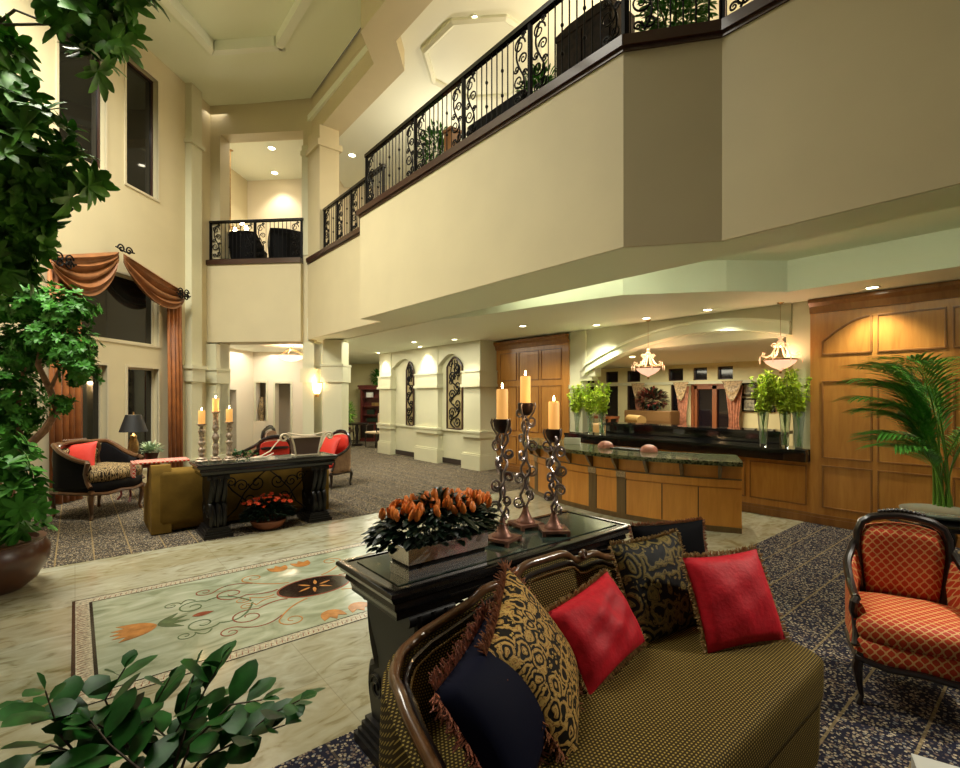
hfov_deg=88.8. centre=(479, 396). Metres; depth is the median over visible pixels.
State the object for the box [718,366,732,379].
window
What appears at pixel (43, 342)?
ficus tree
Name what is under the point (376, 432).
chair
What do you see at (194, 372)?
wall pier
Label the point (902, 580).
armchair
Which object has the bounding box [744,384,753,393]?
print
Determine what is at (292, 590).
medallion
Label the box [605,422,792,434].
countertop
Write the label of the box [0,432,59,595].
potted plant
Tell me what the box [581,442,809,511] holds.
wall
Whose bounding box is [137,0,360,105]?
ceiling
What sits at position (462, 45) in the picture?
ceiling
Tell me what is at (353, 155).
recessed light
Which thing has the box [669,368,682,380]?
window
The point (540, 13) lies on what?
balcony railing
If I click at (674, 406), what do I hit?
window
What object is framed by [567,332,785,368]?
ceiling
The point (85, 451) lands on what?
throw pillow
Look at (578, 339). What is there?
wall column
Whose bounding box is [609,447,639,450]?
paper
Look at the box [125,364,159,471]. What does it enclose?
window
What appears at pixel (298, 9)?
trim
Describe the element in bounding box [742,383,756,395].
picture frame
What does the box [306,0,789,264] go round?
trim
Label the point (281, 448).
armchair
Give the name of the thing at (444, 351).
wall
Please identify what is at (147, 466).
side table
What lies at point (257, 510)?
potted flowers
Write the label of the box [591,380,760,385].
trim
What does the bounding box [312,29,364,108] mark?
wall
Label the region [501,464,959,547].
baseboard
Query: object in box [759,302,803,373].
chandelier
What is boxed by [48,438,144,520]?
armchair
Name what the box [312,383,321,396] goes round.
wall sconce
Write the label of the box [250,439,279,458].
ornament
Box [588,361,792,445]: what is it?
wall
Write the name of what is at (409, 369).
wall panel
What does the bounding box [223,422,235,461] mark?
candlestick
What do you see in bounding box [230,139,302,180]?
ceiling
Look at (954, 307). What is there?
trim
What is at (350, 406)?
potted plant
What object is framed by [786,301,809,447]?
wall column
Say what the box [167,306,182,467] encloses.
drape
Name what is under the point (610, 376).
window
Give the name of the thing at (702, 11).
potted plant
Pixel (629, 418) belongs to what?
sofa
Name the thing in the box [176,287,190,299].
ornament
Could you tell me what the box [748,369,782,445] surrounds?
flower vase
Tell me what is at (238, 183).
wall
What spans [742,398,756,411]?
picture frame
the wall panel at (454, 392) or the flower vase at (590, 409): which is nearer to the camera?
the flower vase at (590, 409)
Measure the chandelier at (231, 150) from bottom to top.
2.328 m
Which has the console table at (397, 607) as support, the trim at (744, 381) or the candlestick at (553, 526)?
the candlestick at (553, 526)
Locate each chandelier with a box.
[230,149,248,230]
[631,320,664,378]
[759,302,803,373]
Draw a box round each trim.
[160,0,311,55]
[206,257,302,264]
[254,381,267,420]
[273,382,291,435]
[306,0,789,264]
[500,348,561,465]
[584,318,791,373]
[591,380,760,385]
[741,459,806,505]
[821,305,959,513]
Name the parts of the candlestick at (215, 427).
turned stem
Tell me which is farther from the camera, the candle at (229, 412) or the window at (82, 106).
the window at (82, 106)
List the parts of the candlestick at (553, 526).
twisted stem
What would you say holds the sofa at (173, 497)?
on the floor
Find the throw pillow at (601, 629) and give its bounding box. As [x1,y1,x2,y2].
[543,567,648,697]
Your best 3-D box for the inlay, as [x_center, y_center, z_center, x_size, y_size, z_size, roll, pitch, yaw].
[-1.601,1.798,4.684,3.540,0.004,1.940,0,0,-40]
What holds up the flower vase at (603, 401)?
on the countertop at (741, 449)
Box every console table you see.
[189,452,337,540]
[335,510,631,767]
[594,415,619,421]
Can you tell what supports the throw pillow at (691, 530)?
on the sofa at (675, 704)
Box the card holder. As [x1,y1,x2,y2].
[564,437,580,443]
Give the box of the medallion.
[279,575,347,596]
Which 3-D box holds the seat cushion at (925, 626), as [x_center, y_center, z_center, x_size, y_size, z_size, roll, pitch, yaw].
[2.572,1.336,2.925,0.580,0.150,0.603,0,0,32]
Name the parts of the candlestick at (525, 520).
twisted stem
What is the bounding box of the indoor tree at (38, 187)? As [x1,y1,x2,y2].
[0,0,169,310]
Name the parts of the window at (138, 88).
frame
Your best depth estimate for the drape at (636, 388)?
14.84 m
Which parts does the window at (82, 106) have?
frame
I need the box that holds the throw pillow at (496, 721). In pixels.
[428,599,551,767]
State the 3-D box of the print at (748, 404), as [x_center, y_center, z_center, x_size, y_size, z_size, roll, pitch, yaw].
[6.933,0.205,12.606,0.030,0.270,0.260,0,0,-40]
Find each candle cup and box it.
[494,419,510,433]
[518,403,532,415]
[546,429,561,442]
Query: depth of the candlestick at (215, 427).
6.43 m
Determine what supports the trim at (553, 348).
attached to the panelling at (528, 361)
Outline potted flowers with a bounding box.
[237,492,296,529]
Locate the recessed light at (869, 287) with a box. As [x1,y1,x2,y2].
[863,286,880,288]
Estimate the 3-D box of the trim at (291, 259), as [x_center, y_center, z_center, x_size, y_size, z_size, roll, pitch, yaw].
[-5.613,-3.340,12.288,2.520,0.120,0.500,0,0,5]
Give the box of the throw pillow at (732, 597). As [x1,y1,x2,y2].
[678,543,791,652]
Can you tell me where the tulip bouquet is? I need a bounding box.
[360,486,505,554]
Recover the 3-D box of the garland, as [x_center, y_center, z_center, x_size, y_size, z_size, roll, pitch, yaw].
[-3.256,0.782,6.780,0.411,0.138,0.247,0,0,-40]
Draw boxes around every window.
[56,33,107,170]
[62,253,159,347]
[83,362,108,447]
[124,57,159,202]
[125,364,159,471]
[606,371,617,382]
[606,386,617,421]
[628,371,639,381]
[628,386,635,409]
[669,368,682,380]
[671,385,677,410]
[694,367,706,379]
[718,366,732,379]
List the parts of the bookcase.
door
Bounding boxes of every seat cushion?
[87,462,142,482]
[856,591,959,659]
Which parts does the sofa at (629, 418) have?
backrest, arm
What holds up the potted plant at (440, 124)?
on the floor
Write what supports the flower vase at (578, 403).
on the countertop at (741, 449)
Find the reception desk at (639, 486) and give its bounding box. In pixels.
[524,438,742,533]
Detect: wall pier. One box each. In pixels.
[183,83,207,466]
[305,124,341,264]
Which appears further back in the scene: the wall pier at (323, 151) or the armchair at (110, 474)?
the wall pier at (323, 151)
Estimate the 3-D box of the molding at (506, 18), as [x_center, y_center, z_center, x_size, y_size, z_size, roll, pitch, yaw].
[0.091,-6.755,9.935,2.402,0.090,2.402,0,0,-40]
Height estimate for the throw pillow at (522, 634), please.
0.653 m
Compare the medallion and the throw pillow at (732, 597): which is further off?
the medallion
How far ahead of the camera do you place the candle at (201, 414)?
6.34 m
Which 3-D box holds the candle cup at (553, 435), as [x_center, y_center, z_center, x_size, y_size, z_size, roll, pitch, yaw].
[0.460,0.241,3.053,0.102,0.086,0.100,0,0,-3]
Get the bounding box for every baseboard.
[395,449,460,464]
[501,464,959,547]
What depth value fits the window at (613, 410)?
15.94 m
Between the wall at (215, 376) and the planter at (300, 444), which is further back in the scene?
the wall at (215, 376)
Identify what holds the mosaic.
on the floor
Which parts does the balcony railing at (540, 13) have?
post, scroll panel, scroll panel, post, scroll panel, scroll panel, handrail, post, scroll panel, scroll panel, post, scroll panel, scroll panel, post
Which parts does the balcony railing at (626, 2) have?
post, scroll panel, post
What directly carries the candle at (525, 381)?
on the candlestick at (525, 520)
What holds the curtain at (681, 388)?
hanging from the wall
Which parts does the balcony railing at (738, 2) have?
post, scroll panel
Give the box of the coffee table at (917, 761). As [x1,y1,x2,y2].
[911,753,959,767]
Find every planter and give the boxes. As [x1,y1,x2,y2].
[280,431,332,456]
[389,525,487,580]
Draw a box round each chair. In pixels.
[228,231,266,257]
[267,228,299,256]
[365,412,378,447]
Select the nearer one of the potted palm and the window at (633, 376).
the potted palm
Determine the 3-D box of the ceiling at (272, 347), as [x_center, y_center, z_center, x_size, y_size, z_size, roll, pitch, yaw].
[-8.897,-1.625,17.199,10.200,0.250,14.150,0,0,-40]
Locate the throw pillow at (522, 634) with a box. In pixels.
[474,559,585,764]
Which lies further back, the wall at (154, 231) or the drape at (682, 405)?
the drape at (682, 405)
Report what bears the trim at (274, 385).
attached to the wall at (268, 367)
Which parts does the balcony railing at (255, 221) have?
post, scroll panel, scroll panel, post, rail, handrail, scroll panel, scroll panel, post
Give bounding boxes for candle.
[198,408,204,423]
[212,396,218,410]
[226,406,232,421]
[497,383,507,418]
[520,370,530,402]
[548,397,558,428]
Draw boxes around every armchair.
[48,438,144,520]
[232,425,276,457]
[250,435,291,456]
[320,429,352,489]
[843,508,959,704]
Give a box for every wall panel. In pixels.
[406,361,413,425]
[446,356,462,429]
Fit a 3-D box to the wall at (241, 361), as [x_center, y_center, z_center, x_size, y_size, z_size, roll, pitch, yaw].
[-7.865,0.050,14.274,0.200,3.500,4.200,0,0,5]
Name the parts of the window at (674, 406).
frame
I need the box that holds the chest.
[624,410,679,424]
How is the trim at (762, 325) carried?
attached to the wall at (599, 340)
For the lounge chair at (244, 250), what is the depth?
12.56 m
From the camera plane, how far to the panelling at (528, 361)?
11.20 m
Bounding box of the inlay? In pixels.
[71,539,391,704]
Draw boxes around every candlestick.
[195,424,207,462]
[209,411,221,461]
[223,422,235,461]
[488,418,521,547]
[507,402,543,531]
[538,429,570,536]
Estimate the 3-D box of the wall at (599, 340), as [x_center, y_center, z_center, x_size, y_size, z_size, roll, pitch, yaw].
[3.463,-1.020,8.752,0.150,0.740,3.760,0,0,-40]
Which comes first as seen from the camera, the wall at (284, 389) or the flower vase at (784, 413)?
the flower vase at (784, 413)
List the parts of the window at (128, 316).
frame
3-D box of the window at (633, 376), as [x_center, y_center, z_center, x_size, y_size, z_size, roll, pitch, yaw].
[4.838,-0.645,15.305,0.080,0.350,0.470,0,0,-40]
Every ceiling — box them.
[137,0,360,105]
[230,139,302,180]
[230,344,302,351]
[307,0,752,186]
[307,184,959,363]
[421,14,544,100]
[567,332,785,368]
[707,206,959,260]
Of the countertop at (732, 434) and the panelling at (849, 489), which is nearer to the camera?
the panelling at (849, 489)
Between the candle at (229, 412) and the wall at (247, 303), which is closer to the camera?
the candle at (229, 412)
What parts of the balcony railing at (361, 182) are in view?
post, scroll panel, post, scroll panel, post, handrail, scroll panel, post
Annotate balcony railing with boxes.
[209,218,303,259]
[323,163,385,247]
[364,0,623,203]
[624,0,724,33]
[719,0,748,18]
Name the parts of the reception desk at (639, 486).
door, door, door, door, door, door, door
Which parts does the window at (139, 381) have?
frame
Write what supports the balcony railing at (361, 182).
on the trim at (719, 28)
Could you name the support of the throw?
on the sofa at (173, 497)
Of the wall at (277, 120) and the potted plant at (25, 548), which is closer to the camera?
the potted plant at (25, 548)
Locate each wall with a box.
[0,0,209,501]
[205,145,322,459]
[207,263,302,342]
[210,97,320,453]
[230,169,246,230]
[230,348,252,452]
[247,179,391,256]
[253,352,322,444]
[260,383,289,441]
[308,0,959,338]
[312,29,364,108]
[349,364,378,439]
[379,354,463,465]
[392,342,463,369]
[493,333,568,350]
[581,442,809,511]
[587,303,791,361]
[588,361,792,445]
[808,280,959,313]
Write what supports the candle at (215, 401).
on the candlestick at (215, 427)
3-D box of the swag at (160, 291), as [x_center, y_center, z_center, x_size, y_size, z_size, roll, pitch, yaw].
[-6.776,-2.331,10.302,0.170,0.873,1.713,0,0,7]
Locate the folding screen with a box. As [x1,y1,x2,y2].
[556,0,634,77]
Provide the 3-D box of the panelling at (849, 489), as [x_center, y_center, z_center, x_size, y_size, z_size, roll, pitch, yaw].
[6.745,0.275,4.797,0.250,3.050,6.000,0,0,-40]
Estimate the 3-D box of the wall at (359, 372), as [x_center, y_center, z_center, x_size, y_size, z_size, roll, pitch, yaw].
[-4.003,-0.050,20.511,9.200,3.700,0.200,0,0,5]
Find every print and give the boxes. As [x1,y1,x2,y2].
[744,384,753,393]
[744,400,753,409]
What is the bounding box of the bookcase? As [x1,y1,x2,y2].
[357,385,378,440]
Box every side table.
[117,458,159,501]
[349,422,368,445]
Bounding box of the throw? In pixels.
[130,457,189,477]
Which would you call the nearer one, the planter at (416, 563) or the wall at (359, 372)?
the planter at (416, 563)
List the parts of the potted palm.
dish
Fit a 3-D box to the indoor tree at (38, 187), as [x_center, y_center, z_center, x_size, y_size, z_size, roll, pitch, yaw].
[-4.137,-1.320,4.149,2.822,6.232,0.983,0,0,7]
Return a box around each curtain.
[631,383,644,409]
[673,382,688,424]
[722,381,742,427]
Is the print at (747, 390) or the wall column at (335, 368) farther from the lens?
the print at (747, 390)
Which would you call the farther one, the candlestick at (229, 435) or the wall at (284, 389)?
the wall at (284, 389)
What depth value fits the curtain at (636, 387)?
14.84 m
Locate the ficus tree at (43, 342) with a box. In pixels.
[0,280,105,496]
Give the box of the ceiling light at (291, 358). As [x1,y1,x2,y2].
[275,346,302,361]
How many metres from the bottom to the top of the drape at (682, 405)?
2.002 m
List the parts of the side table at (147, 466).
leg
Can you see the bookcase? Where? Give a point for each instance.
(365, 402)
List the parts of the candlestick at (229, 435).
turned stem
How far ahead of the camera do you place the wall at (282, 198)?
16.11 m
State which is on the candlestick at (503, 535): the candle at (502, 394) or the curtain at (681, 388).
the candle at (502, 394)
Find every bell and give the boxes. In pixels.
[598,441,613,447]
[640,444,657,452]
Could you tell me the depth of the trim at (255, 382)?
16.30 m
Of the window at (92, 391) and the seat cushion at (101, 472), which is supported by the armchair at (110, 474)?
the seat cushion at (101, 472)
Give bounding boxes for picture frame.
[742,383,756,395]
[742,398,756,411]
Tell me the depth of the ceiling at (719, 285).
6.46 m
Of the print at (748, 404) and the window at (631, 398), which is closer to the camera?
the print at (748, 404)
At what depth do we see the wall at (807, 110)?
4.52 m
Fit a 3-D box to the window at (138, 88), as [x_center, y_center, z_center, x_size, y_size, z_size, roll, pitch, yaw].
[-7.056,-5.525,10.152,0.170,2.640,0.924,0,0,5]
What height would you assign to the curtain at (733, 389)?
2.120 m
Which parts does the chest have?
drawer, drawer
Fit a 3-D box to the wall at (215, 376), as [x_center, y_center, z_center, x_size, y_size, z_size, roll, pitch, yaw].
[-5.475,-2.200,12.342,2.982,8.000,0.617,0,0,2]
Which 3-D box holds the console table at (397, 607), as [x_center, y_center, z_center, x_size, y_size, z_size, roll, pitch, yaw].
[0.137,1.325,2.903,1.824,0.950,0.584,0,0,-40]
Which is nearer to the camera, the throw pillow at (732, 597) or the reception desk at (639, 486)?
the throw pillow at (732, 597)
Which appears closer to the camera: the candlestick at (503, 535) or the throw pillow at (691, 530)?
the candlestick at (503, 535)
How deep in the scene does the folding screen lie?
5.82 m
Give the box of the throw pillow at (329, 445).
[320,436,340,453]
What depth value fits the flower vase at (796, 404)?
7.10 m
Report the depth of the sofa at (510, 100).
6.72 m
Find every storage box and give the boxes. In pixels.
[366,392,372,396]
[367,410,374,414]
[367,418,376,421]
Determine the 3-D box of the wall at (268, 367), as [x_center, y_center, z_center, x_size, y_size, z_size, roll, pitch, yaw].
[-9.098,-0.075,16.616,8.600,3.750,0.250,0,0,5]
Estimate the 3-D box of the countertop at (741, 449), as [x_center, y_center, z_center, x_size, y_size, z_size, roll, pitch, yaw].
[3.417,0.843,8.831,0.600,0.175,4.440,0,0,-40]
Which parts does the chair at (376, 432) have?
seat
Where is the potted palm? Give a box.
[833,352,959,521]
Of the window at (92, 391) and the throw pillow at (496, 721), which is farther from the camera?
the window at (92, 391)
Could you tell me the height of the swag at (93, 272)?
1.005 m
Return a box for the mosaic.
[92,536,406,686]
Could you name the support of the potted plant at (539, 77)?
on the floor
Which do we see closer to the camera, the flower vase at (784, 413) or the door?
the flower vase at (784, 413)
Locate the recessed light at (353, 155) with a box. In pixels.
[348,153,356,157]
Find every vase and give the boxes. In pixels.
[258,397,264,420]
[567,384,586,432]
[580,381,600,433]
[588,380,611,434]
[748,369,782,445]
[763,369,792,446]
[778,368,811,448]
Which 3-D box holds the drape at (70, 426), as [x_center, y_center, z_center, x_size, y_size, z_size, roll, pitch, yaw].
[-7.025,-0.260,8.333,0.151,4.080,0.632,0,0,7]
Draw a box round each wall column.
[320,340,350,440]
[568,330,600,431]
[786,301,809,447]
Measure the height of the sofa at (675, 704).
0.960 m
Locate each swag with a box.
[51,252,118,295]
[123,254,184,308]
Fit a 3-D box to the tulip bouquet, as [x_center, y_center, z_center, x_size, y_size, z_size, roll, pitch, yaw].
[-0.218,0.622,2.481,0.819,0.338,0.477,0,0,-40]
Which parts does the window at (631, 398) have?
frame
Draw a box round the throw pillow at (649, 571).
[607,528,700,642]
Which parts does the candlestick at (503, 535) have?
twisted stem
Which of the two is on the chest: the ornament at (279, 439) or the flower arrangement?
the flower arrangement
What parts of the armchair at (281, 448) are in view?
frame, backrest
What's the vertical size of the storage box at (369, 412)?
0.200 m
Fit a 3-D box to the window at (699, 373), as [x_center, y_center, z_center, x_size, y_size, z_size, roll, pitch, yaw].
[6.182,-0.645,13.679,0.080,0.350,0.390,0,0,-40]
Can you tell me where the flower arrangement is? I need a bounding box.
[634,386,669,409]
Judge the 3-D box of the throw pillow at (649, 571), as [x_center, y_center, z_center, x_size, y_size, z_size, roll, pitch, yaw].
[0.989,1.045,2.712,0.587,0.536,0.232,0,0,-30]
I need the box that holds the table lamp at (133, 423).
[119,412,147,452]
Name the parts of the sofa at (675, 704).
backrest, bead trim, carved rail, seat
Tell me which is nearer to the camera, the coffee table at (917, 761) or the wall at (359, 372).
the coffee table at (917, 761)
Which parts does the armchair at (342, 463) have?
leg, frame, seat, frame, seat rail, backrest, leg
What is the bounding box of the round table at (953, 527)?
[886,508,959,549]
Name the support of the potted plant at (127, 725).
on the floor
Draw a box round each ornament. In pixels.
[53,251,76,268]
[115,244,134,253]
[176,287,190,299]
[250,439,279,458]
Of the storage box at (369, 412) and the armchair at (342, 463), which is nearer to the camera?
the armchair at (342, 463)
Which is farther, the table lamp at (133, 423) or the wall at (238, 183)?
the wall at (238, 183)
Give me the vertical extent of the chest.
1.420 m
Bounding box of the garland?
[233,449,258,458]
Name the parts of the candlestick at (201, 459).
turned stem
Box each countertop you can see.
[564,432,809,462]
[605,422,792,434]
[605,422,792,444]
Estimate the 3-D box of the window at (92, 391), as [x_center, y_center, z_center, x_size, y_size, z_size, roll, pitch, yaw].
[-7.179,0.450,8.857,0.170,2.190,0.953,0,0,5]
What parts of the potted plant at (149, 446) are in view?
pot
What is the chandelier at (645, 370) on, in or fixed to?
hanging from the ceiling at (719, 285)
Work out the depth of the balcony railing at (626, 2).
4.68 m
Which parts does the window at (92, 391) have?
frame, casing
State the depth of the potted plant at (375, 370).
19.73 m
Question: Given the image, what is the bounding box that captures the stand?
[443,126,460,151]
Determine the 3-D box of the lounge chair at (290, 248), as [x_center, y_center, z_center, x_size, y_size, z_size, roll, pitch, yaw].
[-5.131,-3.788,12.915,0.865,1.075,0.803,0,0,-25]
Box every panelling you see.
[496,340,569,467]
[810,297,959,535]
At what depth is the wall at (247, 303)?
12.07 m
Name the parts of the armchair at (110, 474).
leg, frame, backrest, arm post, leg, frame, seat rail, seat, leg, leg, arm post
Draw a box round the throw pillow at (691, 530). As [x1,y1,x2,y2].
[627,516,708,556]
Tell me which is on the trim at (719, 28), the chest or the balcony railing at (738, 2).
the balcony railing at (738, 2)
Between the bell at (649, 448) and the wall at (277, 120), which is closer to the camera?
the bell at (649, 448)
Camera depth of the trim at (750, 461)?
7.43 m
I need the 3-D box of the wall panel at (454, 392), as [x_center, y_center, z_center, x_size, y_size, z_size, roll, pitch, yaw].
[-0.670,-0.105,12.920,0.053,1.935,0.715,0,0,-40]
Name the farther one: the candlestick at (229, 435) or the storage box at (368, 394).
the storage box at (368, 394)
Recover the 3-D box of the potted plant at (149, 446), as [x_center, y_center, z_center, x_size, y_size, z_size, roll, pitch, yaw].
[-5.776,0.936,8.651,0.436,0.357,0.464,0,0,-40]
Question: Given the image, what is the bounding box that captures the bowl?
[250,515,285,529]
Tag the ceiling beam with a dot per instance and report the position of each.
(383, 22)
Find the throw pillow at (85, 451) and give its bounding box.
[52,441,96,475]
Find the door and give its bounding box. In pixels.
[691,384,728,426]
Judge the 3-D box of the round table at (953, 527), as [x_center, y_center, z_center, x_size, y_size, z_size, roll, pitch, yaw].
[4.012,1.421,4.250,0.840,0.750,0.840,0,0,-40]
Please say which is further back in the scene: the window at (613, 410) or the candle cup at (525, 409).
the window at (613, 410)
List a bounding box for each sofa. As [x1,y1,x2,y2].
[144,464,328,534]
[379,549,823,767]
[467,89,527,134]
[593,415,645,432]
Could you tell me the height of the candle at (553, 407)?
0.223 m
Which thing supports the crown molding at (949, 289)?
attached to the panelling at (849, 489)
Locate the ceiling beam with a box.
[312,0,432,136]
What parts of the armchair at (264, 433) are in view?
frame, frame, backrest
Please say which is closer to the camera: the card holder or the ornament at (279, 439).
the ornament at (279, 439)
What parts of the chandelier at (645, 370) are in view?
lamp shade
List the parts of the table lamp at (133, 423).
lamp shade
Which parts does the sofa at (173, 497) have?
arm, backrest, arm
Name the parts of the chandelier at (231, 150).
rod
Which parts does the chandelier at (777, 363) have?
scroll arm, scroll arm, rod, lamp shade, crown, scroll arm, scroll arm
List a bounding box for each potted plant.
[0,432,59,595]
[0,640,324,767]
[140,440,163,458]
[349,400,356,433]
[368,369,378,385]
[418,119,447,164]
[515,59,553,92]
[632,0,718,30]
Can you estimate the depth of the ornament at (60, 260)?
8.18 m
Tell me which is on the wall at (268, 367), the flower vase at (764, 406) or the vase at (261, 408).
the vase at (261, 408)
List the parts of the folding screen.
door, door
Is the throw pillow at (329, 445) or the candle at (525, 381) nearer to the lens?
the candle at (525, 381)
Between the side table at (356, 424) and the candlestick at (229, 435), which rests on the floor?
the side table at (356, 424)
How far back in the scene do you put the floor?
3.99 m
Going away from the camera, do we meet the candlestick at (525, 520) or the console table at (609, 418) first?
the candlestick at (525, 520)
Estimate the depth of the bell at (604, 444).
8.06 m
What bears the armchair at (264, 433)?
on the floor
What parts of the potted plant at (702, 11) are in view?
stem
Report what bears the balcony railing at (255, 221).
on the trim at (291, 259)
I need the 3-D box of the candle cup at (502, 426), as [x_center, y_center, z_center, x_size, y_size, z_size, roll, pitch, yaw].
[0.131,0.171,2.871,0.100,0.086,0.102,0,0,33]
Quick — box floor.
[0,440,959,767]
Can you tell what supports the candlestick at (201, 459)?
on the console table at (215, 475)
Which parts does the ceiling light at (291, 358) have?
lamp shade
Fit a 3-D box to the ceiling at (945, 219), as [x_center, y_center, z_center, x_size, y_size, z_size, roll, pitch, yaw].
[3.665,-1.875,5.494,2.550,0.150,11.000,0,0,-40]
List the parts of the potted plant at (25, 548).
pot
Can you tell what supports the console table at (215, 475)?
on the floor
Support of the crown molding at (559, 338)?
attached to the panelling at (528, 361)
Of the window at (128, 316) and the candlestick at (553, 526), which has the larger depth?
the window at (128, 316)
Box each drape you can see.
[47,260,82,503]
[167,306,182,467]
[635,387,644,409]
[677,386,688,424]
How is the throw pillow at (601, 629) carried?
on the sofa at (675, 704)
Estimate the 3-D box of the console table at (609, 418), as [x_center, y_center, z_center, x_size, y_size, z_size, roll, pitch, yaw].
[3.633,1.190,15.068,0.500,1.220,1.200,0,0,-40]
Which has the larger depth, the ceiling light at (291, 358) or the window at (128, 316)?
the ceiling light at (291, 358)
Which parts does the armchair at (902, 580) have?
arm post, leg, frame, seat rail, backrest, frame, seat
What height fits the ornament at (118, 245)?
0.149 m

